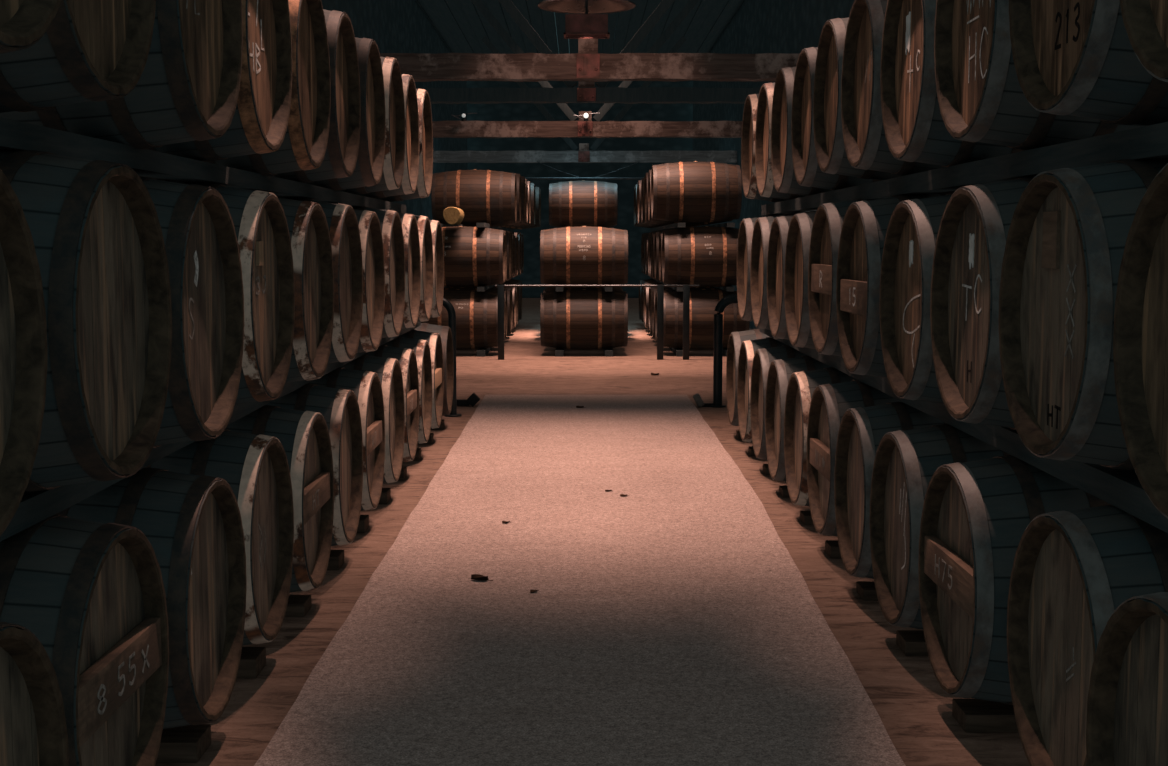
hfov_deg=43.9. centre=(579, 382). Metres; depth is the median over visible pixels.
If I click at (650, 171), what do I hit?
barrel
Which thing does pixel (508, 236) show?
barrel
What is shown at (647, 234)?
barrel
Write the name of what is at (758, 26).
wall
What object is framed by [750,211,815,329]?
barrel
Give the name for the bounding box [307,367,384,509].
barrel
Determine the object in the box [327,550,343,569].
bearer
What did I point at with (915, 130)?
barrel
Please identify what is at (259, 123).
barrel
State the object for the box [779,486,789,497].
bearer
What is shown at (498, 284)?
barrel
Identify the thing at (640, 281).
barrel
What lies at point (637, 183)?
barrel
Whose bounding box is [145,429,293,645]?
barrel
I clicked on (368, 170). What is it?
barrel
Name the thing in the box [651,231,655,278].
barrel
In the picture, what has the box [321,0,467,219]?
wall
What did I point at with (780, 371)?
barrel
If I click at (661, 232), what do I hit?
barrel
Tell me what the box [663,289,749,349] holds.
barrel
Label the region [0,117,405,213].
rail
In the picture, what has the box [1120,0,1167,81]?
barrel
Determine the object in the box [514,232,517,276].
barrel
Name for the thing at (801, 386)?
barrel
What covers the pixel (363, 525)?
bearer
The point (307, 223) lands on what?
barrel
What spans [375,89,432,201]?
barrel
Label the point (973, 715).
bearer
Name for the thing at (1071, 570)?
barrel
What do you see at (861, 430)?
barrel
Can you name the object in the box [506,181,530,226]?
barrel
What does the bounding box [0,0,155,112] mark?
barrel
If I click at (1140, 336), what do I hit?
barrel
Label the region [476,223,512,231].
rail
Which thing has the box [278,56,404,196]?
barrel
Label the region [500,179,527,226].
barrel
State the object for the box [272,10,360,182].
barrel
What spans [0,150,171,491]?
barrel
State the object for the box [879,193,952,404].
barrel
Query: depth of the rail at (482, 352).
17.57 m
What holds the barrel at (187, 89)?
on the rail at (14, 135)
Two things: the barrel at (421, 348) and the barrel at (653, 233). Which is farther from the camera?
the barrel at (653, 233)
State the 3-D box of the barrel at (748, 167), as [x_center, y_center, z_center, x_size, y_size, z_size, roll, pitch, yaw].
[1.593,-1.509,9.244,1.060,0.746,0.738,0,6,0]
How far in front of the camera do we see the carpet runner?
5.25 m
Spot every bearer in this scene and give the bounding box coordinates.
[156,724,210,762]
[236,647,265,677]
[285,595,311,616]
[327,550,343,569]
[357,515,368,532]
[379,488,390,503]
[398,466,406,480]
[413,448,420,460]
[418,433,433,443]
[431,419,444,429]
[736,430,741,439]
[748,447,754,455]
[763,464,769,474]
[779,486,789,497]
[800,511,812,524]
[825,540,840,557]
[856,581,877,600]
[896,630,927,655]
[952,699,1017,731]
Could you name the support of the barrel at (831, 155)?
on the rail
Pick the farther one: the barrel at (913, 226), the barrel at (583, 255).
the barrel at (583, 255)
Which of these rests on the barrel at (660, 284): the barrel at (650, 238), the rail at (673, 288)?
the rail at (673, 288)
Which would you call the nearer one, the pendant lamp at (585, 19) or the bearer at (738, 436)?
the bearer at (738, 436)
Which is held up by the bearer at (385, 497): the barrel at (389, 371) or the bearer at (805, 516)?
the barrel at (389, 371)
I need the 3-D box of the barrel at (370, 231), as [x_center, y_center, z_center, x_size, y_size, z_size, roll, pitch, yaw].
[-1.489,-0.481,6.814,1.060,0.749,0.741,0,6,0]
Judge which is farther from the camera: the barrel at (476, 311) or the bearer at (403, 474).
the barrel at (476, 311)
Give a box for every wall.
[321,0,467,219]
[467,81,692,297]
[693,0,853,328]
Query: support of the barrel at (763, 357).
on the bearer at (765, 466)
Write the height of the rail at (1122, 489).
0.066 m
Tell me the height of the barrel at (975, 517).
0.744 m
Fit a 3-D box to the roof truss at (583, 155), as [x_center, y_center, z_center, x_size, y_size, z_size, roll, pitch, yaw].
[0.000,-4.960,25.380,5.500,2.186,0.234,0,6,0]
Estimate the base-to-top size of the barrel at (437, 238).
0.746 m
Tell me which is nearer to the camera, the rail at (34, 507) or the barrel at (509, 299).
the rail at (34, 507)
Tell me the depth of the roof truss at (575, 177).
24.97 m
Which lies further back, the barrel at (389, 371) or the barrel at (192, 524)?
the barrel at (389, 371)
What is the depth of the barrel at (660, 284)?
21.19 m
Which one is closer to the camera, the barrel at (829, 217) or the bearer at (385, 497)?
the barrel at (829, 217)
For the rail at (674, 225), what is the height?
0.056 m
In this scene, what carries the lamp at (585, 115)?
attached to the roof truss at (572, 128)
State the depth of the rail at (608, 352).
17.55 m
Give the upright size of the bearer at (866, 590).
0.043 m
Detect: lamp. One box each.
[452,113,476,120]
[538,0,635,38]
[574,113,599,120]
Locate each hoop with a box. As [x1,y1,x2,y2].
[443,297,461,416]
[710,294,737,407]
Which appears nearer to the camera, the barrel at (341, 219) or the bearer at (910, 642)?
the bearer at (910, 642)
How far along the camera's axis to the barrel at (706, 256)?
17.46 m
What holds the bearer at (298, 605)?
on the floor
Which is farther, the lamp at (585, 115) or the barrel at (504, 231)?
the lamp at (585, 115)
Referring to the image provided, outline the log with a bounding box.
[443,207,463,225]
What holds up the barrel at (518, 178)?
on the rail at (479, 225)
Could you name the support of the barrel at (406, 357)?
on the bearer at (403, 474)
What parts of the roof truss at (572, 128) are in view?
king post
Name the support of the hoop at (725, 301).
on the floor
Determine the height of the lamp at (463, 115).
0.106 m
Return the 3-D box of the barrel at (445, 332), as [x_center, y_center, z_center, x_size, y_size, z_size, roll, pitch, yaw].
[-1.491,-0.095,10.709,1.060,0.746,0.738,0,6,0]
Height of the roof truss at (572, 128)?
2.186 m
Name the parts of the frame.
post, rail, post, post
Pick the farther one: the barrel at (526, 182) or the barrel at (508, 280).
the barrel at (508, 280)
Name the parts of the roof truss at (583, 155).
king post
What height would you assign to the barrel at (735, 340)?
0.746 m
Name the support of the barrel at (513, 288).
on the rail
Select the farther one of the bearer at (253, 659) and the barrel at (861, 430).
the barrel at (861, 430)
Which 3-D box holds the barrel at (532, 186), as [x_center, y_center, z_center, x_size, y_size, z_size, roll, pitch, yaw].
[-1.241,-2.790,22.611,1.060,0.746,0.738,0,6,0]
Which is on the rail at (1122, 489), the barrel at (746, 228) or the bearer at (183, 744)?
the barrel at (746, 228)
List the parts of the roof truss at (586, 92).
king post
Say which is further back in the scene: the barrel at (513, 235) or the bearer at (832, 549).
the barrel at (513, 235)
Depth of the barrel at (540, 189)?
25.13 m
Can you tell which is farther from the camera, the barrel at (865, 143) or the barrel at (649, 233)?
the barrel at (649, 233)
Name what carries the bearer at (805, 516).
on the floor
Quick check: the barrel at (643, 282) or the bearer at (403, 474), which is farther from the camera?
the barrel at (643, 282)
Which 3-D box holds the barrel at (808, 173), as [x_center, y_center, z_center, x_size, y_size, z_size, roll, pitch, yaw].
[1.594,-1.281,6.982,1.060,0.746,0.738,0,6,0]
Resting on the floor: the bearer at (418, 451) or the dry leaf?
the bearer at (418, 451)
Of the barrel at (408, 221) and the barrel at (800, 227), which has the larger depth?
the barrel at (408, 221)
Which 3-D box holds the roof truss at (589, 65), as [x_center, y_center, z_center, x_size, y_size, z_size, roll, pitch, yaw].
[0.000,-2.802,12.578,5.500,0.351,0.234,0,6,0]
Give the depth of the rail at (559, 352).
17.55 m
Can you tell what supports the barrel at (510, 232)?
on the rail at (479, 288)
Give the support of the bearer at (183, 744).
on the floor
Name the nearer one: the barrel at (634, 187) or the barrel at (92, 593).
the barrel at (92, 593)
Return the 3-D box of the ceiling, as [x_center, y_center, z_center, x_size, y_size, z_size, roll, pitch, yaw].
[0.000,-5.922,19.019,5.893,0.062,34.500,0,6,0]
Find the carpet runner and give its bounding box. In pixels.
[254,395,905,765]
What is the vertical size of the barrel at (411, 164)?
0.747 m
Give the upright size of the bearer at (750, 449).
0.044 m
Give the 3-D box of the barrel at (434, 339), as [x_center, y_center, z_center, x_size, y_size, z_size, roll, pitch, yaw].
[-1.495,-0.020,9.943,1.060,0.746,0.738,0,6,0]
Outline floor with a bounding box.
[155,298,1029,765]
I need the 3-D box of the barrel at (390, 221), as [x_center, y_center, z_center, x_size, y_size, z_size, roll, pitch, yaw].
[-1.481,-0.573,7.574,1.060,0.748,0.740,0,6,0]
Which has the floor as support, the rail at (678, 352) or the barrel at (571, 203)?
the rail at (678, 352)
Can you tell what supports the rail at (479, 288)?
on the barrel at (506, 281)
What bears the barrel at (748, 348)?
on the bearer at (750, 449)
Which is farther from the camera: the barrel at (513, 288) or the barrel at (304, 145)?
the barrel at (513, 288)
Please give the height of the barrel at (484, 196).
0.746 m
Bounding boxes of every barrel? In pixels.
[0,0,60,53]
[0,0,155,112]
[0,0,242,148]
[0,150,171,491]
[0,169,47,535]
[0,515,168,765]
[0,621,68,765]
[55,468,246,728]
[139,0,330,178]
[139,176,243,447]
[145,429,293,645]
[149,0,291,160]
[157,179,294,404]
[225,405,333,592]
[264,384,362,545]
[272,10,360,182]
[277,196,362,362]
[277,197,333,382]
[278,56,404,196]
[307,37,385,190]
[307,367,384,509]
[341,354,404,482]
[352,206,404,337]
[354,209,384,352]
[356,74,418,197]
[366,345,418,461]
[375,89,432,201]
[383,336,431,443]
[398,213,420,328]
[400,329,443,428]
[403,213,433,321]
[414,323,453,414]
[421,289,497,349]
[430,220,443,317]
[431,169,516,226]
[441,226,504,286]
[444,287,504,337]
[446,287,507,337]
[494,286,511,334]
[497,229,510,280]
[498,284,512,330]
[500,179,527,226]
[501,283,515,327]
[504,176,525,225]
[504,231,506,281]
[504,281,517,324]
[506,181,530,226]
[506,183,534,227]
[507,280,518,321]
[509,172,520,222]
[510,231,520,274]
[510,232,512,278]
[510,279,521,319]
[511,187,539,228]
[512,232,514,277]
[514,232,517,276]
[521,189,540,228]
[540,226,627,284]
[540,289,627,349]
[543,287,622,290]
[543,287,625,292]
[549,180,617,226]
[634,187,650,227]
[635,184,701,227]
[637,183,695,227]
[638,180,689,226]
[639,279,652,319]
[641,178,702,226]
[641,280,654,321]
[643,281,657,324]
[644,177,715,225]
[644,282,660,327]
[645,172,722,225]
[645,233,648,274]
[648,170,731,224]
[648,233,649,275]
[648,284,662,329]
[649,230,661,277]
[650,287,664,333]
[651,161,741,222]
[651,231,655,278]
[652,287,717,337]
[654,229,669,280]
[655,287,736,341]
[659,230,663,281]
[662,226,738,286]
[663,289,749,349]
[726,328,769,425]
[737,212,799,320]
[737,337,785,441]
[741,94,784,201]
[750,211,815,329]
[750,345,805,459]
[755,82,804,199]
[765,355,830,480]
[767,212,809,339]
[771,67,832,195]
[784,212,815,348]
[784,367,856,506]
[791,47,955,190]
[807,380,900,535]
[808,198,869,356]
[813,17,902,179]
[834,402,946,578]
[836,191,954,377]
[841,0,943,175]
[870,424,1009,628]
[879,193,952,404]
[880,0,1024,166]
[918,455,1108,704]
[930,176,1034,429]
[934,0,1148,149]
[999,159,1167,469]
[1007,504,1167,765]
[1009,0,1167,124]
[1086,592,1167,765]
[1113,163,1167,518]
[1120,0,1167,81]
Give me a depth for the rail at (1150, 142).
4.11 m
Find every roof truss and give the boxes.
[380,39,798,81]
[416,0,760,103]
[432,0,741,137]
[433,36,736,162]
[525,162,643,179]
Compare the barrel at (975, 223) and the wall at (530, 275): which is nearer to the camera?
the barrel at (975, 223)
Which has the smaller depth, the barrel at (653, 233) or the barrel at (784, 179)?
the barrel at (784, 179)
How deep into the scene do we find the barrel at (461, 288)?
18.51 m
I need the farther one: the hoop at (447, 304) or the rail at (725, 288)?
the rail at (725, 288)
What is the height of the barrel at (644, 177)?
0.746 m
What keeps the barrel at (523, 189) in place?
on the rail at (479, 225)
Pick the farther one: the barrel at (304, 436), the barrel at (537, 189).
the barrel at (537, 189)
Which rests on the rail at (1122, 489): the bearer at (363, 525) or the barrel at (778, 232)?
the barrel at (778, 232)
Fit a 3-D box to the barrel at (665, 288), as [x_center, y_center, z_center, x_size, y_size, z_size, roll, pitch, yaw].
[1.505,-0.931,19.380,1.060,0.746,0.738,0,6,0]
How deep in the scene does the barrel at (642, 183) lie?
20.79 m
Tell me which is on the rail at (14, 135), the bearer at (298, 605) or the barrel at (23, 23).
the barrel at (23, 23)
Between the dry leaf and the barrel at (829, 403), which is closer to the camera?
the dry leaf
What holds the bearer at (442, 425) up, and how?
on the floor
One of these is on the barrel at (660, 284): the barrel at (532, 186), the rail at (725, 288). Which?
the rail at (725, 288)
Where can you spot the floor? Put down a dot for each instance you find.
(914, 710)
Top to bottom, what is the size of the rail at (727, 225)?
0.056 m
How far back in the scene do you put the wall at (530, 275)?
35.91 m
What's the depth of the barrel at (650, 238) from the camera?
21.09 m
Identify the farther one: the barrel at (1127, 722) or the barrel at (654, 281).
the barrel at (654, 281)
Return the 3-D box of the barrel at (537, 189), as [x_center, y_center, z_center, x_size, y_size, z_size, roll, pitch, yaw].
[-1.206,-2.939,24.154,1.060,0.746,0.738,0,6,0]
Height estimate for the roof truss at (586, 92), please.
2.186 m
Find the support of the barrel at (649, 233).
on the rail at (725, 288)
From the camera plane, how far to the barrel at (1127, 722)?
2.78 m
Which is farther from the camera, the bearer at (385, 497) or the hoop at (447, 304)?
the hoop at (447, 304)
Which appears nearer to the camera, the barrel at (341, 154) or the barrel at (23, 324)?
the barrel at (23, 324)
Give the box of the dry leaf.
[471,574,492,580]
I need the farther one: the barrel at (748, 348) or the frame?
the frame
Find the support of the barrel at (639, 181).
on the rail at (674, 225)
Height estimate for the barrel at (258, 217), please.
0.743 m
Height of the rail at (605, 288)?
0.056 m
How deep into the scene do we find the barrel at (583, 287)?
18.50 m
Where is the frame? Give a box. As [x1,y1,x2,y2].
[495,285,698,359]
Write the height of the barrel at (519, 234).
0.746 m
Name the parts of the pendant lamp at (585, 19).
stem, lamp shade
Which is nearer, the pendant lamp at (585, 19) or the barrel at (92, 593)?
the barrel at (92, 593)
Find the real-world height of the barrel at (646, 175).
0.746 m
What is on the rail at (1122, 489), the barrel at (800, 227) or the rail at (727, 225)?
the barrel at (800, 227)
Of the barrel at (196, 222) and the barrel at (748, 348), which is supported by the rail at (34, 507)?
the barrel at (196, 222)
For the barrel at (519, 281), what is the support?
on the rail
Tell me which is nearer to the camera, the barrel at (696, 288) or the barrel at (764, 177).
the barrel at (764, 177)
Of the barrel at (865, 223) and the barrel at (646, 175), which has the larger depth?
the barrel at (646, 175)
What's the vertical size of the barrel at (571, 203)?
0.746 m
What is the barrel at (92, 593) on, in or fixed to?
on the bearer
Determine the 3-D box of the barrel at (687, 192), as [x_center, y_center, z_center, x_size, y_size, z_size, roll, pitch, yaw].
[1.410,-2.330,17.688,1.060,0.746,0.738,0,6,0]
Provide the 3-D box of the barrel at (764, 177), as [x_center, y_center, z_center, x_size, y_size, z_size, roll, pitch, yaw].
[1.594,-1.424,8.491,1.060,0.748,0.740,0,6,0]
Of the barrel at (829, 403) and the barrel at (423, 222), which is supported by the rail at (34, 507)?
the barrel at (423, 222)
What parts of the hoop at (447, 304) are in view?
foot plate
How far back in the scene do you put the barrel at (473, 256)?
17.46 m
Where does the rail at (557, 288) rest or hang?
on the barrel
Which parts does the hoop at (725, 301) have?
foot plate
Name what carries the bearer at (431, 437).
on the floor
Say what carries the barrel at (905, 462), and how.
on the bearer at (910, 642)
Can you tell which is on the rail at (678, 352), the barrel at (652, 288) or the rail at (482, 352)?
the barrel at (652, 288)
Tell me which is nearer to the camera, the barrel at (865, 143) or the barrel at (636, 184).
the barrel at (865, 143)
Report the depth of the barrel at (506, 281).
22.70 m
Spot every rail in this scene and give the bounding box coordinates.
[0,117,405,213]
[0,322,420,541]
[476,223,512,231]
[477,284,497,290]
[477,347,492,356]
[555,348,564,356]
[556,287,563,290]
[603,287,611,290]
[603,348,612,356]
[650,223,685,231]
[650,277,682,290]
[669,347,682,356]
[700,223,734,227]
[715,286,733,290]
[759,329,1167,532]
[761,122,1167,215]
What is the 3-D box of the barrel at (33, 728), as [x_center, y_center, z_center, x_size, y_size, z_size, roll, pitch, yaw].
[-1.475,0.717,2.365,1.060,0.744,0.735,0,6,0]
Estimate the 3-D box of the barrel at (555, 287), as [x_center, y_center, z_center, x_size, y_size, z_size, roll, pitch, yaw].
[0.042,-0.931,19.380,1.060,0.746,0.738,0,6,0]
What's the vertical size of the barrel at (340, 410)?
0.746 m
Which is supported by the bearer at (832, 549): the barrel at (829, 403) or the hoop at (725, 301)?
the barrel at (829, 403)
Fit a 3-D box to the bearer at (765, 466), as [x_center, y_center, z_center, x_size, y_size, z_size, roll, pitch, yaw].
[1.580,0.517,8.657,0.960,0.047,0.150,0,6,0]
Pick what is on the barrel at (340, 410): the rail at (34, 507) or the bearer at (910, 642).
the rail at (34, 507)
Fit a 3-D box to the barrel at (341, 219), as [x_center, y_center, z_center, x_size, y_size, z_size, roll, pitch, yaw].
[-1.483,-0.420,6.057,1.060,0.744,0.736,0,6,0]
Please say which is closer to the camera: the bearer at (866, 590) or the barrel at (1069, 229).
the barrel at (1069, 229)
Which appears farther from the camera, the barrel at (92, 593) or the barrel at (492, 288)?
the barrel at (492, 288)
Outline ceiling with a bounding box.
[415,0,744,53]
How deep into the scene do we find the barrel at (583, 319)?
17.53 m
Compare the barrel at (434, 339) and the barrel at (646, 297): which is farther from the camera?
the barrel at (646, 297)
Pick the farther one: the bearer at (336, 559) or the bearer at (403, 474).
the bearer at (403, 474)
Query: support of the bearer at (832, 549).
on the floor
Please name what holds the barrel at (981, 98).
on the rail
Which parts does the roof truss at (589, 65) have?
king post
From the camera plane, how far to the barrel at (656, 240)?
19.12 m

